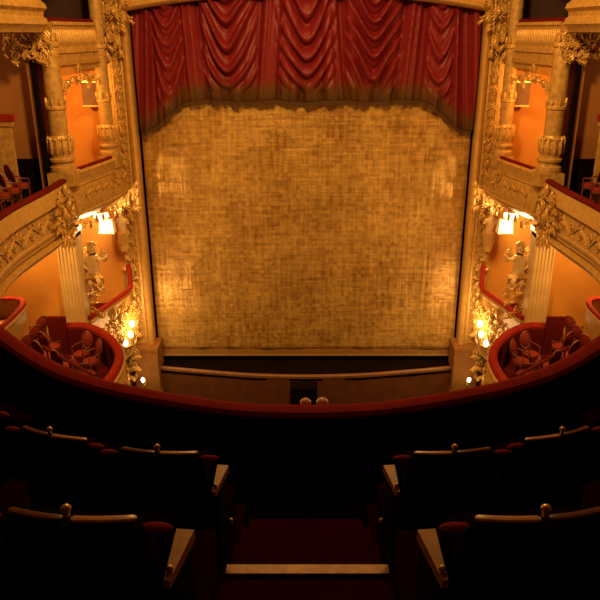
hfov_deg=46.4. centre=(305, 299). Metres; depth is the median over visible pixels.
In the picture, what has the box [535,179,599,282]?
balcony
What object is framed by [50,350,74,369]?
chair
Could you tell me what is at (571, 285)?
wall
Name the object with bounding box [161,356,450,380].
stage
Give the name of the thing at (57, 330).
wall
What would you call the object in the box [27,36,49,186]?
trim
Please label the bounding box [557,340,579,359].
chair
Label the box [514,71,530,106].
wall lantern
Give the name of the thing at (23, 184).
seat cushion
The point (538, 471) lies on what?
seat
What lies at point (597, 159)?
wall
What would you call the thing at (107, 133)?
gilded column
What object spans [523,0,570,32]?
wall
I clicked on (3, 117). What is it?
trim
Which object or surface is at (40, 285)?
wall
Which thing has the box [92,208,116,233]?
lamp
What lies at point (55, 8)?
wall
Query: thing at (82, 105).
tray
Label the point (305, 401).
lamp
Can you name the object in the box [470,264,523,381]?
box
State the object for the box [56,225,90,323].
fluted pilaster
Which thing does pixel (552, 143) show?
gilded column
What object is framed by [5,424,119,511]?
seat
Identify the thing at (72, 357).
chair
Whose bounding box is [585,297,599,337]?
box
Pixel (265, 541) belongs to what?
stairs
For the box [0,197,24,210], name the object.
floor
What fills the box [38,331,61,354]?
chair
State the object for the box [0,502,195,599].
seat
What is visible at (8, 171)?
chair
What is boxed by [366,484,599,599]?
floor
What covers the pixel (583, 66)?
trim
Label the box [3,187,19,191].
seat cushion
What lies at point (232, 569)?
stair nosing
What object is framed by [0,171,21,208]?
chair
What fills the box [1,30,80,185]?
gilded column
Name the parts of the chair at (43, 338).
frame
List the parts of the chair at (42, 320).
frame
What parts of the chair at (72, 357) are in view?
armrest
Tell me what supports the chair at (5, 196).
on the floor at (8, 202)
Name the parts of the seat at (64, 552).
frame, rail, knob, rail, tip seat, brass knob, armrest, frame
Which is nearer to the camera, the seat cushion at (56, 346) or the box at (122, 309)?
the seat cushion at (56, 346)
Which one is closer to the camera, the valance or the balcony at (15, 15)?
the balcony at (15, 15)
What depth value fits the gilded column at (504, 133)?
21.23 m
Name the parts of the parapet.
velvet rail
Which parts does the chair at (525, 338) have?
frame, armrest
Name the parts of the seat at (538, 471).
frame, tip seat, rail, knob, frame, rail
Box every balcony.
[0,0,47,31]
[0,179,76,298]
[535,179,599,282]
[564,0,599,31]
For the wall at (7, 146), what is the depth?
18.07 m
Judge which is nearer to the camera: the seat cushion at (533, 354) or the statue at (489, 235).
the seat cushion at (533, 354)
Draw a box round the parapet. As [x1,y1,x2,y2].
[0,325,599,486]
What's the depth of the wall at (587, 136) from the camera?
18.68 m
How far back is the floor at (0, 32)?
16.39 m
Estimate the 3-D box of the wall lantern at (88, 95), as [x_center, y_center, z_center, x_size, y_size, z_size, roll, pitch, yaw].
[-6.680,-6.541,21.623,0.480,1.085,0.358,0,21,0]
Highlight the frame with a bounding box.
[100,0,511,391]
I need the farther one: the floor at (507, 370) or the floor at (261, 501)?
the floor at (507, 370)
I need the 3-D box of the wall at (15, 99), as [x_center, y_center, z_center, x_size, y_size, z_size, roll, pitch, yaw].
[-8.200,-5.236,18.663,2.700,5.600,0.120,0,21,0]
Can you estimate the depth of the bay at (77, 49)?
19.36 m
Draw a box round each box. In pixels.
[0,296,26,337]
[66,322,130,384]
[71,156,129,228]
[88,264,141,381]
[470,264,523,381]
[481,322,545,384]
[482,156,540,228]
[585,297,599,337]
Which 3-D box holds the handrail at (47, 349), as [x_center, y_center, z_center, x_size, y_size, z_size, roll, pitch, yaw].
[-6.130,2.005,18.271,2.379,0.960,0.096,18,28,39]
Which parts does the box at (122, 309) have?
velvet rail, panel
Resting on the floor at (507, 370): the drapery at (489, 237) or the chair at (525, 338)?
the chair at (525, 338)
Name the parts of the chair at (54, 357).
frame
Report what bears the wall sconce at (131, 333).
attached to the box at (122, 309)
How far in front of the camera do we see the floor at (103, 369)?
19.97 m
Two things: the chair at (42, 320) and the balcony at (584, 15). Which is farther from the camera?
the chair at (42, 320)
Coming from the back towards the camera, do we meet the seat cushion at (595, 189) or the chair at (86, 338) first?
the chair at (86, 338)
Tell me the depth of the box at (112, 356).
19.75 m
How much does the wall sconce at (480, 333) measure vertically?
1.026 m
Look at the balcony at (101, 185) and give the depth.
20.84 m
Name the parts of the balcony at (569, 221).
moulding, velvet rail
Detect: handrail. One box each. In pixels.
[45,347,95,376]
[516,347,566,376]
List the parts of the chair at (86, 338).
armrest, frame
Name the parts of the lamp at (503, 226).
lamp shade, glass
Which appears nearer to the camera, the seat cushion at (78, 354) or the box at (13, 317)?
the box at (13, 317)
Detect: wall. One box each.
[0,34,50,158]
[0,121,21,200]
[3,250,64,340]
[41,0,88,32]
[46,316,69,353]
[61,70,135,386]
[129,11,482,337]
[476,70,550,386]
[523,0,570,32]
[542,316,565,353]
[547,250,599,340]
[561,34,599,158]
[590,121,599,200]
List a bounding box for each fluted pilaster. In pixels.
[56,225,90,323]
[521,225,555,323]
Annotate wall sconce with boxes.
[124,320,136,347]
[475,320,487,347]
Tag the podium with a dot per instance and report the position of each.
(298, 391)
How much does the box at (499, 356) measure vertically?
2.640 m
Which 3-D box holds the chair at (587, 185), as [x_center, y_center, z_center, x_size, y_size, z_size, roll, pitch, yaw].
[7.441,-3.021,18.123,0.514,1.059,0.557,-17,27,-37]
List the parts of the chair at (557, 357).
frame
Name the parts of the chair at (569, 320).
frame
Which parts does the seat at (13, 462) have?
frame, backrest, tip seat, frame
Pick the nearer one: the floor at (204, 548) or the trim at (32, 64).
the floor at (204, 548)
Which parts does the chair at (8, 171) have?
frame, armrest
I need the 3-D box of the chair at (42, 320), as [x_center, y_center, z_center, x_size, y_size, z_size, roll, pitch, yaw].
[-8.000,0.898,21.029,0.557,1.059,0.514,16,26,35]
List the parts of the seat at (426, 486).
frame, armrest, tip seat, rail, backrest, knob, rail, frame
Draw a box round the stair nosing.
[226,564,389,575]
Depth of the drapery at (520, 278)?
20.93 m
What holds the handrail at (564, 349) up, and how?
on the floor at (507, 370)
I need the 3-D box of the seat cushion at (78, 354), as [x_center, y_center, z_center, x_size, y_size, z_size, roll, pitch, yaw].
[-6.300,1.500,19.588,0.420,0.100,0.420,12,24,29]
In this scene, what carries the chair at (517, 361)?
on the floor at (507, 370)
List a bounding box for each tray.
[82,105,97,106]
[514,105,529,106]
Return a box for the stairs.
[216,519,395,599]
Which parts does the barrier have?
rail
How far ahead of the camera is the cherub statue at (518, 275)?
20.96 m
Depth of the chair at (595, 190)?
17.54 m
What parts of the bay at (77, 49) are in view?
velvet rail, panel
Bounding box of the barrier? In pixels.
[161,366,450,404]
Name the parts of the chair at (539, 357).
armrest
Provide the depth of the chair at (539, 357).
18.22 m
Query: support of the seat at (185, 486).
on the floor at (204, 548)
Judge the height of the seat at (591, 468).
0.961 m
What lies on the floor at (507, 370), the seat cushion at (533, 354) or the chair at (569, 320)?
the chair at (569, 320)
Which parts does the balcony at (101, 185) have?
velvet rail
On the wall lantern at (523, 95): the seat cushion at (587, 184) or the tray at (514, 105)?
the tray at (514, 105)
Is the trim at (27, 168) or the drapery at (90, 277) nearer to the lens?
the trim at (27, 168)
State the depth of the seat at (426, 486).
3.95 m
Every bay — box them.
[45,17,101,94]
[510,17,567,94]
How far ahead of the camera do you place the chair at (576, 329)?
20.12 m
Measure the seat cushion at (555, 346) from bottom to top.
0.100 m
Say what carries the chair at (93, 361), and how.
on the floor at (103, 369)
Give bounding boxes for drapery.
[85,272,104,285]
[117,232,128,250]
[483,232,494,250]
[507,272,526,285]
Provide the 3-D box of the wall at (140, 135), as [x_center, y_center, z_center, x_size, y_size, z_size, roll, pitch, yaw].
[0.000,-6.373,24.975,20.000,22.000,0.200,0,21,0]
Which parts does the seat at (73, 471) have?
rail, frame, knob, rail, tip seat, frame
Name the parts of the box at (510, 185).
velvet rail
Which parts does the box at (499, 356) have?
panel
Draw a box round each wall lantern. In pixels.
[81,71,97,106]
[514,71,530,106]
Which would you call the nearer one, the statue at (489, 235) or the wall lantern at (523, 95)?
the wall lantern at (523, 95)
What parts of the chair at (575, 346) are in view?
frame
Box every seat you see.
[0,403,36,508]
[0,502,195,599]
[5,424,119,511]
[100,444,232,572]
[379,444,511,572]
[416,504,599,599]
[492,424,599,511]
[575,407,599,508]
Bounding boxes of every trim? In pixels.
[0,114,14,121]
[17,159,51,196]
[25,58,45,188]
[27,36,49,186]
[560,159,594,196]
[562,41,584,186]
[566,45,587,188]
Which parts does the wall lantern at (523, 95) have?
lamp shade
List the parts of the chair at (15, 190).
frame, armrest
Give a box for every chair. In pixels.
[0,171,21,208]
[0,185,12,210]
[4,164,30,202]
[20,334,33,347]
[22,325,41,343]
[29,315,47,335]
[32,340,54,359]
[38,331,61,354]
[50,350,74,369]
[71,331,92,367]
[71,356,95,376]
[82,338,101,376]
[510,338,529,376]
[516,356,540,376]
[519,331,540,367]
[537,350,561,369]
[550,331,573,354]
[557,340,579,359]
[564,315,582,335]
[570,325,589,343]
[578,334,591,347]
[581,171,599,202]
[590,182,599,201]
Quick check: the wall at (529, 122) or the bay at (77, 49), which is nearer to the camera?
the bay at (77, 49)
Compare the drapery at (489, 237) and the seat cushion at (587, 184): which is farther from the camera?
the drapery at (489, 237)
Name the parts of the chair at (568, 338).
frame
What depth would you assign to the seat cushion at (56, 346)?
19.98 m
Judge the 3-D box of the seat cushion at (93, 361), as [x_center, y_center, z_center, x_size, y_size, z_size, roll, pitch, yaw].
[-5.900,1.661,19.168,0.420,0.100,0.420,-15,25,-33]
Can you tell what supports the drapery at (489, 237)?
hanging from the statue at (489, 235)
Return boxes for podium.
[290,382,317,404]
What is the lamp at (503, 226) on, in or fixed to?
attached to the box at (510, 185)
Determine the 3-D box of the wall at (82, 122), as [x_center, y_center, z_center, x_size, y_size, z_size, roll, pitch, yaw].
[-7.850,-1.725,24.028,3.300,12.000,0.200,0,21,0]
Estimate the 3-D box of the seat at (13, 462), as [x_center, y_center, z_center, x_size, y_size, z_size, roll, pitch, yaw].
[-2.031,0.978,4.651,0.680,0.961,0.380,12,24,29]
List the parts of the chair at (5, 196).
armrest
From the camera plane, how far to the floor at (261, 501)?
7.37 m
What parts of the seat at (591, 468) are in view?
frame, tip seat, backrest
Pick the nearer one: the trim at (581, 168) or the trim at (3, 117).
the trim at (3, 117)
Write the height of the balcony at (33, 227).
1.786 m
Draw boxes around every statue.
[83,241,107,325]
[114,207,128,251]
[483,207,497,251]
[501,241,528,319]
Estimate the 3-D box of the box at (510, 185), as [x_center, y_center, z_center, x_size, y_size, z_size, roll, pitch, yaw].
[6.200,-3.297,21.134,0.494,1.772,3.497,-3,21,-9]
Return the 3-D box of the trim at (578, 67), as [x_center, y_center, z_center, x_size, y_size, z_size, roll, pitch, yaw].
[6.930,-4.795,18.211,0.133,3.900,0.140,0,21,0]
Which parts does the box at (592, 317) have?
velvet rail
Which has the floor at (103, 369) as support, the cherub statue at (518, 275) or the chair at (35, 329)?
the chair at (35, 329)
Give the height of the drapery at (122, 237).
0.637 m
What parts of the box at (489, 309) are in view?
panel, velvet rail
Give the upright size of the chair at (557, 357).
1.059 m
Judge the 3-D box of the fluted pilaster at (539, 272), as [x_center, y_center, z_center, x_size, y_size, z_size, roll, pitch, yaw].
[6.900,-0.400,20.826,0.620,3.620,0.667,0,21,0]
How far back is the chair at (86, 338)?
19.60 m
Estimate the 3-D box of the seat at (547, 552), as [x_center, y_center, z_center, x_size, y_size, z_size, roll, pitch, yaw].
[0.748,1.044,2.525,0.680,0.961,0.385,-2,21,-5]
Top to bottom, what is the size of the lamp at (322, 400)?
0.252 m
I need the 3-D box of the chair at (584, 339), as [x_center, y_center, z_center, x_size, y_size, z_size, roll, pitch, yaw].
[7.950,1.382,19.769,0.557,1.059,0.514,-16,26,-35]
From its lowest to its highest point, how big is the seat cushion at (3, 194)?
0.100 m
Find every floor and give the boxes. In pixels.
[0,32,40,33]
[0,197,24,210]
[0,393,599,526]
[0,484,245,599]
[32,303,109,378]
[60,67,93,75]
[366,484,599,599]
[502,303,579,378]
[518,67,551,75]
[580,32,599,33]
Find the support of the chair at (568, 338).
on the floor at (507, 370)
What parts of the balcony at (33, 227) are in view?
velvet rail, moulding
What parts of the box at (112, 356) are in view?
panel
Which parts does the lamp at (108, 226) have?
glass, lamp shade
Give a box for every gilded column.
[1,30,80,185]
[88,0,121,167]
[490,0,523,167]
[531,29,599,185]
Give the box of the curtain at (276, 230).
[142,100,470,355]
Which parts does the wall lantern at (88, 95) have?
lamp shade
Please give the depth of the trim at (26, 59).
18.35 m
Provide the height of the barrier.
2.220 m
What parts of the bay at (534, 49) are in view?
panel, velvet rail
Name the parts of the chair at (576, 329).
frame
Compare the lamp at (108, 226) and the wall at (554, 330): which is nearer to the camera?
the wall at (554, 330)
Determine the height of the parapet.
1.520 m
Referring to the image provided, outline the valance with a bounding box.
[130,0,481,135]
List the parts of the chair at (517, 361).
frame, armrest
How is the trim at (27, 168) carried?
attached to the wall at (15, 99)
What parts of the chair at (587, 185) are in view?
armrest, frame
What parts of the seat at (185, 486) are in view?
frame, rail, knob, backrest, rail, tip seat, armrest, frame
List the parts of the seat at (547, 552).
frame, armrest, brass knob, tip seat, rail, knob, rail, frame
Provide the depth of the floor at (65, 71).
18.94 m
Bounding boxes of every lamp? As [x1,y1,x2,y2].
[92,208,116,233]
[300,398,310,404]
[316,397,327,404]
[495,208,519,233]
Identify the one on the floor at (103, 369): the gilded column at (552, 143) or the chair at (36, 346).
the chair at (36, 346)
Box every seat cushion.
[0,192,10,197]
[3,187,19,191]
[13,182,28,186]
[45,343,59,349]
[73,350,88,357]
[83,357,97,364]
[514,357,528,364]
[523,350,538,357]
[552,343,566,349]
[583,182,598,186]
[592,187,599,191]
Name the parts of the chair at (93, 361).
armrest, frame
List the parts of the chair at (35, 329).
frame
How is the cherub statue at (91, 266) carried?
attached to the fluted pilaster at (72, 272)
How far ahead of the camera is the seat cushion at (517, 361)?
19.08 m
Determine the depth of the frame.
22.87 m
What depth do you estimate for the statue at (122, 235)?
23.07 m
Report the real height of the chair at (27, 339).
1.059 m
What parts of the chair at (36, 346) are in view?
frame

